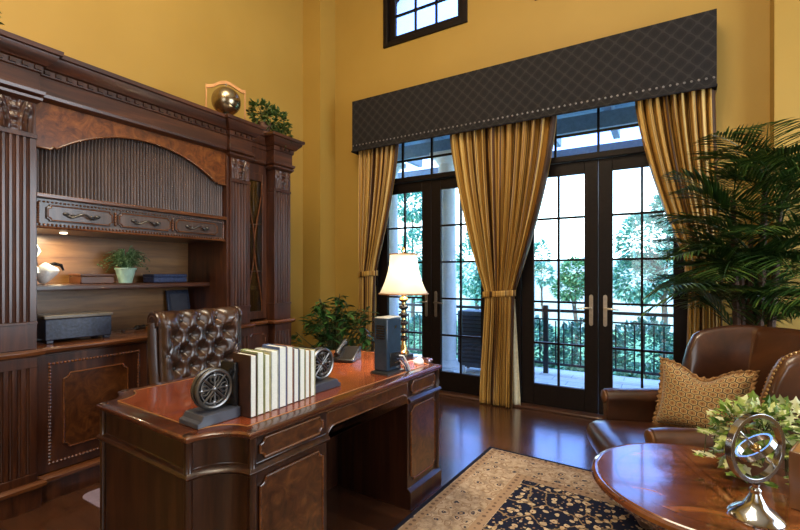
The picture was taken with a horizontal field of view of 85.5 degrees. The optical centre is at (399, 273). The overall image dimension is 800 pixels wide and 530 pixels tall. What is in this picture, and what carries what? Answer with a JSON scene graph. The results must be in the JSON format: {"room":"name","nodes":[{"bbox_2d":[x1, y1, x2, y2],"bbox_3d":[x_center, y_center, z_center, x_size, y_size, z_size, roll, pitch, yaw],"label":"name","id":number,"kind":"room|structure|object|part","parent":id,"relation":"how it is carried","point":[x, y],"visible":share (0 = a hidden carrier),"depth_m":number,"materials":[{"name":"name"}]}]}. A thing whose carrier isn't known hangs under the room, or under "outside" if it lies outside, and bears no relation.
{"room":"home office","nodes":[
{"label":"home office","id":0,"kind":"room"},
{"bbox_2d":[114,268,136,282],"bbox_3d":[-2.060,0.011,3.250,0.144,0.112,0.144,0,0,31],"label":"pot","id":1,"kind":"object","parent":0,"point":[124,275],"depth_m":3.21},
{"bbox_2d":[0,0,302,346],"bbox_3d":[-3.120,-1.395,2.575,0.200,5.450,8.000,0,0,31],"label":"wall","id":2,"kind":"structure","parent":0,"point":[177,48],"depth_m":4.27,"materials":[{"name":"paint"}]},
{"bbox_2d":[0,395,597,529],"bbox_3d":[0.138,1.390,0.617,7.800,0.120,8.000,0,0,31],"label":"floor","id":3,"kind":"structure","parent":0,"point":[467,428],"depth_m":3.21,"materials":[{"name":"brown wood"}]},
{"bbox_2d":[83,488,99,507],"bbox_3d":[-1.345,1.328,2.867,0.700,0.004,1.070,0,0,31],"label":"chair mat","id":4,"kind":"object","parent":3,"relation":"on","point":[93,497],"visible":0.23,"depth_m":2.57,"materials":[{"name":"plastic"}]},
{"bbox_2d":[147,305,241,384],"bbox_3d":[-1.209,0.779,2.856,0.555,1.093,0.681,0,0,33],"label":"desk chair","id":5,"kind":"object","parent":4,"relation":"on","point":[182,343],"visible":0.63,"depth_m":2.87,"materials":[{"name":"leather"}]},
{"bbox_2d":[0,29,304,521],"bbox_3d":[-2.065,0.023,3.212,0.943,2.614,2.894,0,0,31],"label":"hutch","id":6,"kind":"object","parent":3,"relation":"on","point":[95,162],"visible":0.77,"depth_m":2.86,"materials":[{"name":"brown wood"}]},
{"bbox_3d":[-2.446,-1.127,2.578,0.943,0.314,0.394,0,0,31],"label":"crown","id":7,"kind":"part","parent":6,"relation":"part of","materials":[{"name":"brown wood"}]},
{"bbox_3d":[-2.090,1.194,3.228,0.884,0.041,2.776,0,0,31],"label":"molding","id":8,"kind":"part","parent":6,"relation":"part of","materials":[{"name":"brown wood"}]},
{"bbox_2d":[37,245,63,283],"bbox_3d":[-2.317,-0.064,2.834,0.184,0.260,0.106,0,0,-33],"label":"bird figurine","id":9,"kind":"object","parent":6,"relation":"on","point":[46,272],"visible":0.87,"depth_m":2.81,"materials":[{"name":"white ceramic"}]},
{"bbox_3d":[-2.289,-0.051,2.888,0.024,0.059,0.088,0,0,31],"label":"handle","id":10,"kind":"part","parent":9,"relation":"part of","materials":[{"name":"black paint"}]},
{"bbox_2d":[37,310,112,343],"bbox_3d":[-2.150,0.343,2.849,0.250,0.172,0.370,0,0,36],"label":"box","id":11,"kind":"object","parent":6,"relation":"on","point":[78,324],"visible":0.87,"depth_m":2.75,"materials":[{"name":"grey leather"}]},
{"bbox_3d":[-2.150,0.268,2.849,0.250,0.022,0.370,0,0,36],"label":"lid","id":12,"kind":"part","parent":11,"relation":"part of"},
{"bbox_3d":[-1.987,-0.361,2.701,0.012,0.102,0.363,0,0,31],"label":"drawer","id":13,"kind":"part","parent":6,"relation":"part of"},
{"bbox_3d":[-1.969,-0.356,2.690,0.039,0.036,0.202,0,0,31],"label":"drawer pull","id":14,"kind":"part","parent":6,"relation":"part of","materials":[{"name":"grey metal"}]},
{"bbox_2d":[68,274,114,283],"bbox_3d":[-2.176,0.033,3.058,0.184,0.068,0.214,0,0,31],"label":"wooden box","id":15,"kind":"object","parent":6,"relation":"on","point":[73,278],"visible":0.99,"depth_m":2.99,"materials":[{"name":"brown wood"}]},
{"bbox_3d":[-2.176,0.006,3.058,0.184,0.016,0.214,0,0,31],"label":"lid","id":16,"kind":"part","parent":15,"relation":"part of","materials":[{"name":"brown wood"}]},
{"bbox_3d":[-1.939,0.822,2.769,0.013,0.687,0.626,0,0,31],"label":"cupboard door","id":17,"kind":"part","parent":6,"relation":"part of","materials":[{"name":"brown wood"}]},
{"bbox_3d":[-1.932,0.823,2.765,0.019,0.604,0.522,0,0,31],"label":"rope molding","id":18,"kind":"part","parent":6,"relation":"part of","materials":[{"name":"brown wood"}]},
{"bbox_3d":[-1.931,0.823,2.765,0.007,0.435,0.356,0,0,31],"label":"raised panel","id":19,"kind":"part","parent":6,"relation":"part of","materials":[{"name":"brown wood"}]},
{"bbox_2d":[97,246,149,282],"bbox_3d":[-2.067,-0.075,3.253,0.316,0.284,0.369,0,0,31],"label":"potted fern","id":20,"kind":"object","parent":6,"relation":"on","point":[125,273],"visible":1,"depth_m":3.21,"materials":[{"name":"green plant"}]},
{"bbox_2d":[37,282,209,290],"bbox_3d":[-2.077,0.088,3.232,0.310,0.040,1.260,0,0,31],"label":"shelf","id":21,"kind":"object","parent":6,"relation":"attached to","point":[49,286],"depth_m":3.15,"materials":[{"name":"brown wood"}]},
{"bbox_3d":[-1.801,-0.725,3.066,0.010,0.510,1.260,0,0,31],"label":"tambour door","id":22,"kind":"part","parent":6,"relation":"part of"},
{"bbox_3d":[-1.787,-0.873,3.049,0.035,0.265,1.274,0,0,31],"label":"arched panel","id":23,"kind":"part","parent":6,"relation":"part of","materials":[{"name":"brown wood"}]},
{"bbox_2d":[115,324,146,331],"bbox_3d":[-2.021,0.409,3.283,0.040,0.040,0.287,0,0,23],"label":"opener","id":24,"kind":"object","parent":6,"relation":"on","point":[137,327],"visible":0.78,"depth_m":3.30,"materials":[{"name":"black metal"}]},
{"bbox_3d":[-2.048,0.419,3.220,0.024,0.018,0.150,0,0,23],"label":"blade","id":25,"kind":"part","parent":24,"relation":"part of","materials":[{"name":"brown metal"}]},
{"bbox_3d":[-1.796,-0.458,3.053,0.095,0.025,1.276,0,0,31],"label":"tambour rail","id":26,"kind":"part","parent":6,"relation":"part of","materials":[{"name":"brown wood"}]},
{"bbox_3d":[-2.075,-1.145,3.230,0.908,0.279,1.454,0,0,31],"label":"crown","id":27,"kind":"part","parent":6,"relation":"part of","materials":[{"name":"brown wood"}]},
{"bbox_3d":[-1.784,-0.361,3.038,0.012,0.102,0.363,0,0,31],"label":"drawer","id":28,"kind":"part","parent":6,"relation":"part of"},
{"bbox_3d":[-1.767,-0.356,3.027,0.039,0.036,0.202,0,0,31],"label":"drawer pull","id":29,"kind":"part","parent":6,"relation":"part of","materials":[{"name":"grey metal"}]},
{"bbox_2d":[0,318,294,360],"bbox_3d":[-2.092,0.448,3.229,0.880,0.044,2.767,0,0,31],"label":"countertop","id":30,"kind":"structure","parent":6,"relation":"on","point":[129,336],"depth_m":2.79,"materials":[{"name":"brown wood"}]},
{"bbox_3d":[-1.610,0.822,3.318,0.013,0.687,0.646,0,0,31],"label":"cupboard door","id":31,"kind":"part","parent":6,"relation":"part of","materials":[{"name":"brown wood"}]},
{"bbox_2d":[143,274,186,282],"bbox_3d":[-1.903,0.034,3.512,0.164,0.066,0.274,0,0,31],"label":"flat box","id":32,"kind":"object","parent":6,"relation":"on","point":[153,278],"visible":0.99,"depth_m":3.43,"materials":[{"name":"blue leather"}]},
{"bbox_3d":[-1.903,0.012,3.512,0.164,0.023,0.274,0,0,31],"label":"lid","id":33,"kind":"part","parent":32,"relation":"part of","materials":[{"name":"blue leather"}]},
{"bbox_2d":[165,290,189,310],"bbox_3d":[-1.900,0.283,3.720,0.083,0.290,0.200,0,0,31],"label":"picture frame","id":34,"kind":"object","parent":6,"relation":"on","point":[176,300],"visible":0.56,"depth_m":3.71,"materials":[{"name":"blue leather"}]},
{"bbox_2d":[170,293,187,310],"bbox_3d":[-1.888,0.283,3.712,0.053,0.230,0.150,0,0,31],"label":"picture","id":35,"kind":"object","parent":34,"relation":"attached to","point":[178,301],"depth_m":3.71},
{"bbox_3d":[-1.582,-0.361,3.375,0.012,0.102,0.363,0,0,31],"label":"drawer","id":36,"kind":"part","parent":6,"relation":"part of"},
{"bbox_3d":[-1.564,-0.356,3.365,0.039,0.036,0.202,0,0,31],"label":"drawer pull","id":37,"kind":"part","parent":6,"relation":"part of","materials":[{"name":"grey metal"}]},
{"bbox_2d":[206,81,245,119],"bbox_3d":[-1.481,-1.475,3.690,0.340,0.381,0.236,0,0,-24],"label":"sculpture","id":38,"kind":"object","parent":6,"relation":"on","point":[225,100],"visible":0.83,"depth_m":3.63,"materials":[{"name":"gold metal"}]},
{"bbox_3d":[-1.361,-1.457,3.802,0.012,0.315,0.012,0,0,-24],"label":"post","id":39,"kind":"part","parent":38,"relation":"part of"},
{"bbox_3d":[-1.674,-1.127,3.864,0.943,0.314,0.394,0,0,31],"label":"crown","id":40,"kind":"part","parent":6,"relation":"part of","materials":[{"name":"brown wood"}]},
{"bbox_3d":[-1.328,-0.255,3.939,0.026,1.330,0.261,0,0,31],"label":"glazed door","id":41,"kind":"part","parent":6,"relation":"part of","materials":[{"name":"brown wood"}]},
{"bbox_3d":[-1.298,0.828,3.921,0.015,0.705,0.261,0,0,31],"label":"cupboard door","id":42,"kind":"part","parent":6,"relation":"part of","materials":[{"name":"brown wood"}]},
{"bbox_2d":[246,98,292,148],"bbox_3d":[-1.217,-1.401,4.046,0.443,0.478,0.334,0,0,-36],"label":"ivy plant","id":43,"kind":"object","parent":6,"relation":"on","point":[272,110],"visible":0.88,"depth_m":3.99,"materials":[{"name":"green plant"}]},
{"bbox_3d":[-1.266,-1.339,4.028,0.140,0.110,0.140,0,0,31],"label":"pot","id":44,"kind":"part","parent":43,"relation":"part of","materials":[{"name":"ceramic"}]},
{"bbox_3d":[-1.427,-1.127,4.284,0.933,0.314,0.399,0,0,31],"label":"crown","id":45,"kind":"part","parent":6,"relation":"part of","materials":[{"name":"brown wood"}]},
{"bbox_2d":[95,350,441,529],"bbox_3d":[-0.558,0.948,2.419,1.021,0.763,1.727,0,0,34],"label":"desk","id":46,"kind":"object","parent":3,"relation":"on","point":[373,435],"visible":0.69,"depth_m":1.81,"materials":[{"name":"brown wood"}]},
{"bbox_2d":[179,360,239,429],"bbox_3d":[-0.739,0.461,1.688,0.130,0.215,0.180,0,0,35],"label":"bookend","id":47,"kind":"object","parent":46,"relation":"on","point":[214,390],"visible":1,"depth_m":1.67,"materials":[{"name":"metal"}]},
{"bbox_2d":[233,352,256,418],"bbox_3d":[-0.629,0.444,1.748,0.125,0.248,0.030,0,0,35],"label":"book","id":48,"kind":"object","parent":46,"relation":"on","point":[247,362],"visible":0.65,"depth_m":1.72,"materials":[{"name":"leather"}]},
{"bbox_2d":[241,349,263,415],"bbox_3d":[-0.610,0.441,1.780,0.122,0.254,0.033,0,0,35],"label":"book","id":49,"kind":"object","parent":46,"relation":"on","point":[260,354],"visible":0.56,"depth_m":1.75,"materials":[{"name":"paper"}]},
{"bbox_2d":[255,348,277,410],"bbox_3d":[-0.572,0.444,1.844,0.122,0.248,0.036,0,0,35],"label":"book","id":50,"kind":"object","parent":46,"relation":"on","point":[274,353],"visible":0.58,"depth_m":1.81,"materials":[{"name":"paper"}]},
{"bbox_2d":[264,353,270,412],"bbox_3d":[-0.592,0.449,1.811,0.120,0.239,0.028,0,0,35],"label":"book","id":51,"kind":"object","parent":46,"relation":"on","point":[267,356],"visible":0.24,"depth_m":1.78,"materials":[{"name":"paper"}]},
{"bbox_2d":[262,344,286,407],"bbox_3d":[-0.549,0.439,1.882,0.125,0.258,0.040,0,0,35],"label":"book","id":52,"kind":"object","parent":46,"relation":"on","point":[282,350],"visible":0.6,"depth_m":1.85,"materials":[{"name":"paper"}]},
{"bbox_2d":[276,344,292,404],"bbox_3d":[-0.526,0.442,1.919,0.120,0.252,0.036,0,0,35],"label":"book","id":53,"kind":"object","parent":46,"relation":"on","point":[289,348],"visible":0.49,"depth_m":1.89,"materials":[{"name":"paper"}]},
{"bbox_3d":[-0.428,0.647,1.738,0.005,0.070,0.326,0,0,34],"label":"drawer","id":54,"kind":"part","parent":46,"relation":"part of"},
{"bbox_3d":[-0.428,0.967,1.738,0.005,0.417,0.326,0,0,34],"label":"door","id":55,"kind":"part","parent":46,"relation":"part of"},
{"bbox_2d":[293,347,298,402],"bbox_3d":[-0.506,0.450,1.953,0.118,0.237,0.030,0,0,35],"label":"book","id":56,"kind":"object","parent":46,"relation":"on","point":[295,350],"visible":0.22,"depth_m":1.92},
{"bbox_2d":[294,347,304,400],"bbox_3d":[-0.487,0.453,1.984,0.120,0.231,0.032,0,0,35],"label":"book","id":57,"kind":"object","parent":46,"relation":"on","point":[301,350],"visible":0.22,"depth_m":1.95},
{"bbox_2d":[299,347,314,396],"bbox_3d":[-0.451,0.461,2.045,0.115,0.215,0.030,0,0,35],"label":"book","id":58,"kind":"object","parent":46,"relation":"on","point":[312,351],"visible":0.39,"depth_m":2.02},
{"bbox_2d":[305,349,309,398],"bbox_3d":[-0.469,0.458,2.015,0.115,0.220,0.028,0,0,35],"label":"book","id":59,"kind":"object","parent":46,"relation":"on","point":[307,351],"visible":0.23,"depth_m":1.99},
{"bbox_2d":[299,346,340,393],"bbox_3d":[-0.404,0.461,2.160,0.130,0.215,0.180,0,0,35],"label":"bookend","id":60,"kind":"object","parent":46,"relation":"on","point":[324,359],"visible":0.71,"depth_m":2.14,"materials":[{"name":"metal"}]},
{"bbox_3d":[-0.584,0.964,2.470,0.020,0.733,0.652,0,0,34],"label":"modesty panel","id":61,"kind":"part","parent":46,"relation":"part of","materials":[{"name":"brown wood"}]},
{"bbox_2d":[334,340,360,362],"bbox_3d":[-0.350,0.507,2.857,0.140,0.122,0.180,0,0,13],"label":"telephone","id":62,"kind":"object","parent":46,"relation":"on","point":[343,354],"visible":0.88,"depth_m":2.83,"materials":[{"name":"black paint"}]},
{"bbox_2d":[370,315,409,375],"bbox_3d":[-0.033,0.407,2.529,0.162,0.322,0.248,0,0,35],"label":"computer tower","id":63,"kind":"object","parent":46,"relation":"on","point":[388,358],"visible":1,"depth_m":2.46,"materials":[{"name":"grey plastic"}]},
{"bbox_3d":[-0.027,0.488,2.484,0.006,0.080,0.100,0,0,35],"label":"connector panel","id":64,"kind":"part","parent":63,"relation":"part of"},
{"bbox_2d":[378,247,428,359],"bbox_3d":[0.023,0.193,2.905,0.340,0.751,0.340,0,0,34],"label":"table lamp","id":65,"kind":"object","parent":46,"relation":"on","point":[403,278],"visible":0.95,"depth_m":2.82,"materials":[{"name":"fabric"}]},
{"bbox_3d":[0.023,-0.132,2.905,0.196,0.009,0.196,0,0,34],"label":"shade trim","id":66,"kind":"part","parent":65,"relation":"part of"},
{"bbox_3d":[0.023,0.132,2.905,0.340,0.009,0.340,0,0,34],"label":"shade trim","id":67,"kind":"part","parent":65,"relation":"part of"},
{"bbox_3d":[0.023,0.001,2.905,0.323,0.266,0.323,0,0,-7],"label":"lamp shade","id":68,"kind":"part","parent":65,"relation":"part of","materials":[{"name":"fabric"}]},
{"bbox_3d":[0.023,0.326,2.905,0.080,0.415,0.080,0,0,34],"label":"stem","id":69,"kind":"part","parent":65,"relation":"part of","materials":[{"name":"gold metal"}]},
{"bbox_2d":[407,357,423,364],"bbox_3d":[0.100,0.550,2.764,0.116,0.036,0.120,0,0,41],"label":"computer mouse","id":70,"kind":"object","parent":46,"relation":"on","point":[418,361],"visible":0.99,"depth_m":2.73,"materials":[{"name":"white plastic"}]},
{"bbox_3d":[0.137,0.647,2.576,0.005,0.070,0.271,0,0,34],"label":"drawer","id":71,"kind":"part","parent":46,"relation":"part of","materials":[{"name":"brown wood"}]},
{"bbox_3d":[0.137,0.967,2.576,0.005,0.417,0.271,0,0,34],"label":"door","id":72,"kind":"part","parent":46,"relation":"part of","materials":[{"name":"brown wood"}]},
{"bbox_2d":[291,294,378,350],"bbox_3d":[-0.702,0.770,4.585,1.016,1.120,0.977,0,0,16],"label":"bush","id":73,"kind":"object","parent":3,"relation":"on","point":[333,337],"visible":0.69,"depth_m":4.55,"materials":[{"name":"green plant"}]},
{"bbox_2d":[392,446,645,529],"bbox_3d":[0.753,1.324,1.093,2.600,0.010,3.600,0,0,34],"label":"rug","id":74,"kind":"object","parent":3,"relation":"on","point":[500,489],"visible":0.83,"depth_m":2.52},
{"bbox_2d":[587,325,799,529],"bbox_3d":[1.567,0.803,2.229,1.034,1.037,0.833,0,0,10],"label":"chair","id":75,"kind":"object","parent":74,"relation":"on","point":[628,413],"visible":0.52,"depth_m":2.42,"materials":[{"name":"brown leather"}]},
{"bbox_3d":[1.605,0.915,2.572,0.735,0.489,0.130,0,0,10],"label":"arm","id":76,"kind":"part","parent":75,"relation":"part of","materials":[{"name":"brown leather"}]},
{"bbox_2d":[587,420,676,453],"bbox_3d":[1.487,0.924,2.242,0.871,0.166,0.582,0,0,10],"label":"seat cushion","id":77,"kind":"object","parent":75,"relation":"on","point":[602,435],"depth_m":2.36,"materials":[{"name":"brown leather"}]},
{"bbox_3d":[1.565,1.099,2.229,0.820,0.180,0.600,0,0,10],"label":"seat","id":78,"kind":"part","parent":75,"relation":"part of","materials":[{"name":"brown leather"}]},
{"bbox_2d":[652,356,759,428],"bbox_3d":[1.619,0.672,2.324,0.210,0.379,0.473,0,0,-37],"label":"cushion","id":79,"kind":"object","parent":75,"relation":"on","point":[684,398],"visible":0.81,"depth_m":2.30,"materials":[{"name":"fabric"}]},
{"bbox_3d":[1.490,0.915,1.892,0.735,0.489,0.130,0,0,10],"label":"arm","id":80,"kind":"part","parent":75,"relation":"part of","materials":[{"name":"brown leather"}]},
{"bbox_3d":[1.838,0.652,2.183,0.484,0.734,0.833,0,0,10],"label":"backrest","id":81,"kind":"part","parent":75,"relation":"part of","materials":[{"name":"brown leather"}]},
{"bbox_3d":[1.738,0.494,1.828,0.416,0.411,0.040,0,0,10],"label":"nailhead trim","id":82,"kind":"part","parent":75,"relation":"part of","materials":[{"name":"gold metal"}]},
{"bbox_2d":[591,443,799,529],"bbox_3d":[1.011,0.998,1.401,0.718,0.636,0.718,0,0,11],"label":"round table","id":83,"kind":"object","parent":74,"relation":"on","point":[664,486],"visible":0.86,"depth_m":1.38,"materials":[{"name":"brown wood"}]},
{"bbox_2d":[692,390,799,488],"bbox_3d":[1.223,0.533,1.417,0.392,0.293,0.307,0,0,2],"label":"potted plant","id":84,"kind":"object","parent":83,"relation":"on","point":[750,404],"visible":0.55,"depth_m":1.42,"materials":[{"name":"plant"}]},
{"bbox_2d":[725,412,785,529],"bbox_3d":[0.991,0.533,1.207,0.150,0.292,0.146,0,0,31],"label":"armillary sphere","id":85,"kind":"object","parent":83,"relation":"on","point":[753,511],"visible":1,"depth_m":1.19,"materials":[{"name":"silver metal"}]},
{"bbox_3d":[0.991,0.483,1.207,0.026,0.026,0.026,0,0,31],"label":"globe","id":86,"kind":"part","parent":85,"relation":"part of","materials":[{"name":"gold metal"}]},
{"bbox_2d":[789,441,799,510],"bbox_3d":[1.196,0.597,1.280,0.124,0.165,0.050,0,0,-39],"label":"book","id":87,"kind":"object","parent":83,"relation":"on","point":[794,452],"visible":1,"depth_m":1.25,"materials":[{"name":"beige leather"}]},
{"bbox_2d":[637,117,799,326],"bbox_3d":[2.296,0.204,2.859,1.114,2.251,1.270,0,0,-42],"label":"palm plant","id":88,"kind":"object","parent":3,"relation":"on","point":[736,262],"visible":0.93,"depth_m":2.82,"materials":[{"name":"green plant"}]},
{"bbox_3d":[2.292,0.235,2.939,0.079,1.531,0.052,0,0,31],"label":"stem","id":89,"kind":"part","parent":88,"relation":"part of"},
{"bbox_3d":[2.330,0.468,2.934,0.049,1.066,0.055,0,0,8],"label":"stem","id":90,"kind":"part","parent":88,"relation":"part of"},
{"bbox_3d":[2.359,0.375,2.927,0.060,1.252,0.048,0,0,-36],"label":"stem","id":91,"kind":"part","parent":88,"relation":"part of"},
{"bbox_3d":[2.393,0.119,2.879,0.092,1.764,0.052,0,0,31],"label":"stem","id":92,"kind":"part","parent":88,"relation":"part of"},
{"bbox_3d":[2.440,0.259,2.850,0.131,1.486,0.052,0,0,31],"label":"stem","id":93,"kind":"part","parent":88,"relation":"part of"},
{"bbox_2d":[335,0,769,345],"bbox_3d":[2.136,-1.395,3.943,7.400,5.450,0.200,0,0,31],"label":"wall","id":94,"kind":"structure","parent":0,"point":[496,32],"depth_m":4.50,"materials":[{"name":"paint"}]},
{"bbox_2d":[303,0,334,346],"bbox_3d":[-1.038,-1.395,5.564,0.290,5.450,0.290,0,0,31],"label":"pilaster","id":95,"kind":"object","parent":94,"relation":"attached to","point":[318,15],"visible":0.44,"depth_m":5.46,"materials":[{"name":"paint"}]},
{"bbox_2d":[383,0,467,48],"bbox_3d":[0.303,-3.217,5.009,1.080,1.005,0.180,0,0,31],"label":"window","id":96,"kind":"structure","parent":94,"relation":"in","point":[390,7],"depth_m":5.06,"materials":[{"name":"brown paint"}]},
{"bbox_3d":[0.300,-3.217,5.003,0.810,0.735,0.006,0,0,31],"label":"glass pane","id":97,"kind":"part","parent":96,"relation":"part of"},
{"bbox_2d":[376,138,484,400],"bbox_3d":[0.362,-0.180,4.942,1.590,3.020,0.235,0,0,31],"label":"door","id":98,"kind":"structure","parent":94,"relation":"in","point":[452,384],"depth_m":4.92,"materials":[{"name":"brown paint"}]},
{"bbox_3d":[0.378,-0.180,4.969,1.550,3.020,0.172,0,0,31],"label":"jamb frame","id":99,"kind":"part","parent":98,"relation":"part of","materials":[{"name":"brown paint"}]},
{"bbox_3d":[0.244,0.340,4.944,0.144,0.292,0.061,0,0,6],"label":"handle","id":100,"kind":"part","parent":98,"relation":"part of","materials":[{"name":"silver metal"}]},
{"bbox_3d":[0.419,0.340,4.839,0.061,0.292,0.144,0,0,-34],"label":"handle","id":101,"kind":"part","parent":98,"relation":"part of","materials":[{"name":"silver metal"}]},
{"bbox_3d":[0.671,0.070,4.766,0.472,2.050,0.006,0,0,31],"label":"glass pane","id":102,"kind":"part","parent":98,"relation":"part of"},
{"bbox_2d":[351,8,717,154],"bbox_3d":[0.998,-1.764,4.372,3.575,0.613,0.235,0,0,31],"label":"valance","id":103,"kind":"object","parent":94,"relation":"attached to","point":[679,55],"visible":0.99,"depth_m":4.00,"materials":[{"name":"fabric"}]},
{"bbox_2d":[358,144,398,350],"bbox_3d":[-0.255,-0.106,5.132,0.594,2.848,0.130,0,0,29],"label":"curtain","id":104,"kind":"object","parent":103,"relation":"hanging from","point":[377,166],"visible":0.74,"depth_m":5.13,"materials":[{"name":"gold fabric"}]},
{"bbox_2d":[450,116,556,407],"bbox_3d":[1.007,-0.106,4.367,1.108,2.848,0.130,0,0,30],"label":"curtain","id":105,"kind":"object","parent":103,"relation":"hanging from","point":[501,172],"visible":0.99,"depth_m":4.33,"materials":[{"name":"gold fabric"}]},
{"bbox_2d":[635,87,722,345],"bbox_3d":[2.305,-0.106,3.595,0.628,2.848,0.130,0,0,33],"label":"curtain","id":106,"kind":"object","parent":103,"relation":"hanging from","point":[667,125],"visible":0.36,"depth_m":3.55,"materials":[{"name":"gold fabric"}]},
{"bbox_2d":[512,108,687,419],"bbox_3d":[1.853,-0.180,4.046,1.590,3.020,0.235,0,0,31],"label":"door","id":107,"kind":"structure","parent":94,"relation":"in","point":[598,167],"depth_m":4.05,"materials":[{"name":"brown paint"}]},
{"bbox_3d":[1.870,-0.180,4.073,1.550,3.020,0.172,0,0,31],"label":"jamb frame","id":108,"kind":"part","parent":107,"relation":"part of","materials":[{"name":"brown paint"}]},
{"bbox_3d":[1.736,0.340,4.048,0.144,0.292,0.061,0,0,6],"label":"handle","id":109,"kind":"part","parent":107,"relation":"part of","materials":[{"name":"silver metal"}]},
{"bbox_3d":[1.911,0.340,3.943,0.061,0.292,0.144,0,0,-34],"label":"handle","id":110,"kind":"part","parent":107,"relation":"part of","materials":[{"name":"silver metal"}]},
{"bbox_2d":[770,0,799,329],"bbox_3d":[3.089,-1.395,3.166,0.566,5.450,0.150,0,0,31],"label":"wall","id":111,"kind":"structure","parent":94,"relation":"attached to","point":[784,14],"depth_m":3.22,"materials":[{"name":"paint"}]},
{"label":"outside","id":112,"kind":"structure","parent":0,"visible":0},
{"bbox_2d":[400,317,672,376],"bbox_3d":[9.819,1.855,21.195,55.000,0.350,33.550,0,0,31],"label":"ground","id":113,"kind":"structure","parent":112,"point":[637,359],"depth_m":9.63,"materials":[{"name":"plant"}]},
{"bbox_2d":[407,313,421,354],"bbox_3d":[0.444,1.240,8.131,1.045,1.052,0.886,0,0,31],"label":"shrub","id":114,"kind":"object","parent":113,"relation":"on","point":[411,322],"visible":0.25,"depth_m":7.97,"materials":[{"name":"green plant"}]},
{"bbox_2d":[398,192,457,327],"bbox_3d":[0.638,-0.491,12.686,2.256,4.346,1.492,0,0,31],"label":"tree","id":115,"kind":"object","parent":113,"relation":"on","point":[411,217],"visible":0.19,"depth_m":12.56,"materials":[{"name":"green plant"}]},
{"bbox_2d":[456,230,480,309],"bbox_3d":[2.142,0.063,10.846,1.878,3.241,1.149,0,0,31],"label":"tree","id":116,"kind":"object","parent":113,"relation":"on","point":[476,285],"visible":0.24,"depth_m":10.84,"materials":[{"name":"green plant"}]},
{"bbox_2d":[399,257,672,333],"bbox_3d":[4.648,0.580,13.511,20.050,2.200,0.090,0,0,31],"label":"fence","id":117,"kind":"object","parent":113,"relation":"on","point":[547,296],"visible":0.06,"depth_m":13.29,"materials":[{"name":"metal"}]},
{"bbox_3d":[0.330,0.580,16.082,0.100,2.200,0.050,0,0,31],"label":"post","id":118,"kind":"part","parent":117,"relation":"part of","materials":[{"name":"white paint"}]},
{"bbox_3d":[5.473,0.580,12.992,0.100,2.200,0.050,0,0,31],"label":"post","id":119,"kind":"part","parent":117,"relation":"part of","materials":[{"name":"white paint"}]},
{"bbox_3d":[6.759,0.580,12.219,0.100,2.200,0.050,0,0,31],"label":"post","id":120,"kind":"part","parent":117,"relation":"part of","materials":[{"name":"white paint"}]},
{"bbox_2d":[535,238,555,349],"bbox_3d":[3.141,0.452,9.549,0.598,2.458,0.520,0,0,31],"label":"tree","id":121,"kind":"object","parent":113,"relation":"on","point":[539,265],"visible":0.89,"depth_m":9.50,"materials":[{"name":"green plant"}]},
{"bbox_2d":[535,315,561,368],"bbox_3d":[2.122,1.203,7.138,1.072,1.165,0.895,0,0,31],"label":"shrub","id":122,"kind":"object","parent":113,"relation":"on","point":[551,352],"visible":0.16,"depth_m":6.92,"materials":[{"name":"green plant"}]},
{"bbox_2d":[549,255,583,358],"bbox_3d":[3.424,0.650,8.661,0.888,2.065,0.654,0,0,31],"label":"tree","id":123,"kind":"object","parent":113,"relation":"on","point":[574,282],"visible":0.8,"depth_m":8.58,"materials":[{"name":"green plant"}]},
{"bbox_2d":[552,317,621,371],"bbox_3d":[2.909,1.199,6.770,1.032,1.083,0.884,0,0,31],"label":"shrub","id":124,"kind":"object","parent":113,"relation":"on","point":[576,326],"visible":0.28,"depth_m":6.73,"materials":[{"name":"green plant"}]},
{"bbox_2d":[613,194,672,356],"bbox_3d":[5.569,-0.048,8.628,2.680,3.460,1.292,0,0,31],"label":"tree","id":125,"kind":"object","parent":113,"relation":"on","point":[653,267],"visible":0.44,"depth_m":8.73,"materials":[{"name":"green plant"}]},
{"bbox_2d":[613,316,672,379],"bbox_3d":[3.524,1.187,6.277,1.052,1.186,0.851,0,0,31],"label":"shrub","id":126,"kind":"object","parent":113,"relation":"on","point":[658,329],"visible":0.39,"depth_m":6.19,"materials":[{"name":"green plant"}]},
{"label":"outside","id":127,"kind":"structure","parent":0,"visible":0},
{"bbox_2d":[413,354,659,388],"bbox_3d":[1.555,1.445,5.500,10.000,0.170,1.870,0,0,31],"label":"patio","id":128,"kind":"structure","parent":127,"point":[575,379],"depth_m":5.58,"materials":[{"name":"concrete"}]},
{"bbox_2d":[389,160,405,315],"bbox_3d":[-0.150,-0.140,6.390,0.380,3.000,0.380,0,0,31],"label":"porch column","id":129,"kind":"structure","parent":128,"relation":"on","point":[393,213],"depth_m":6.29,"materials":[{"name":"white paint"}]},
{"bbox_2d":[429,149,464,372],"bbox_3d":[0.638,-0.140,5.916,0.380,3.000,0.380,0,0,31],"label":"porch column","id":130,"kind":"structure","parent":128,"relation":"on","point":[450,363],"depth_m":5.80,"materials":[{"name":"white paint"}]},
{"bbox_2d":[397,102,642,177],"bbox_3d":[1.573,-1.780,5.530,8.000,0.460,1.900,0,0,31],"label":"pergola","id":131,"kind":"object","parent":130,"relation":"on","point":[620,114],"visible":0.09,"depth_m":5.46,"materials":[{"name":"paint"}]},
{"bbox_2d":[458,309,480,367],"bbox_3d":[1.069,0.935,6.051,0.440,0.850,0.365,0,0,31],"label":"outdoor chair","id":132,"kind":"object","parent":128,"relation":"on","point":[471,318],"visible":0.38,"depth_m":5.92,"materials":[{"name":"metal"}]},
{"bbox_2d":[399,303,672,375],"bbox_3d":[1.882,0.895,6.044,9.000,0.930,0.060,0,0,31],"label":"railing","id":133,"kind":"object","parent":128,"relation":"on","point":[545,310],"visible":0.24,"depth_m":5.80,"materials":[{"name":"black metal"}]},
{"bbox_3d":[2.010,0.895,5.967,0.060,0.930,0.060,0,0,31],"label":"post","id":134,"kind":"part","parent":133,"relation":"part of","materials":[{"name":"black metal"}]}
]}

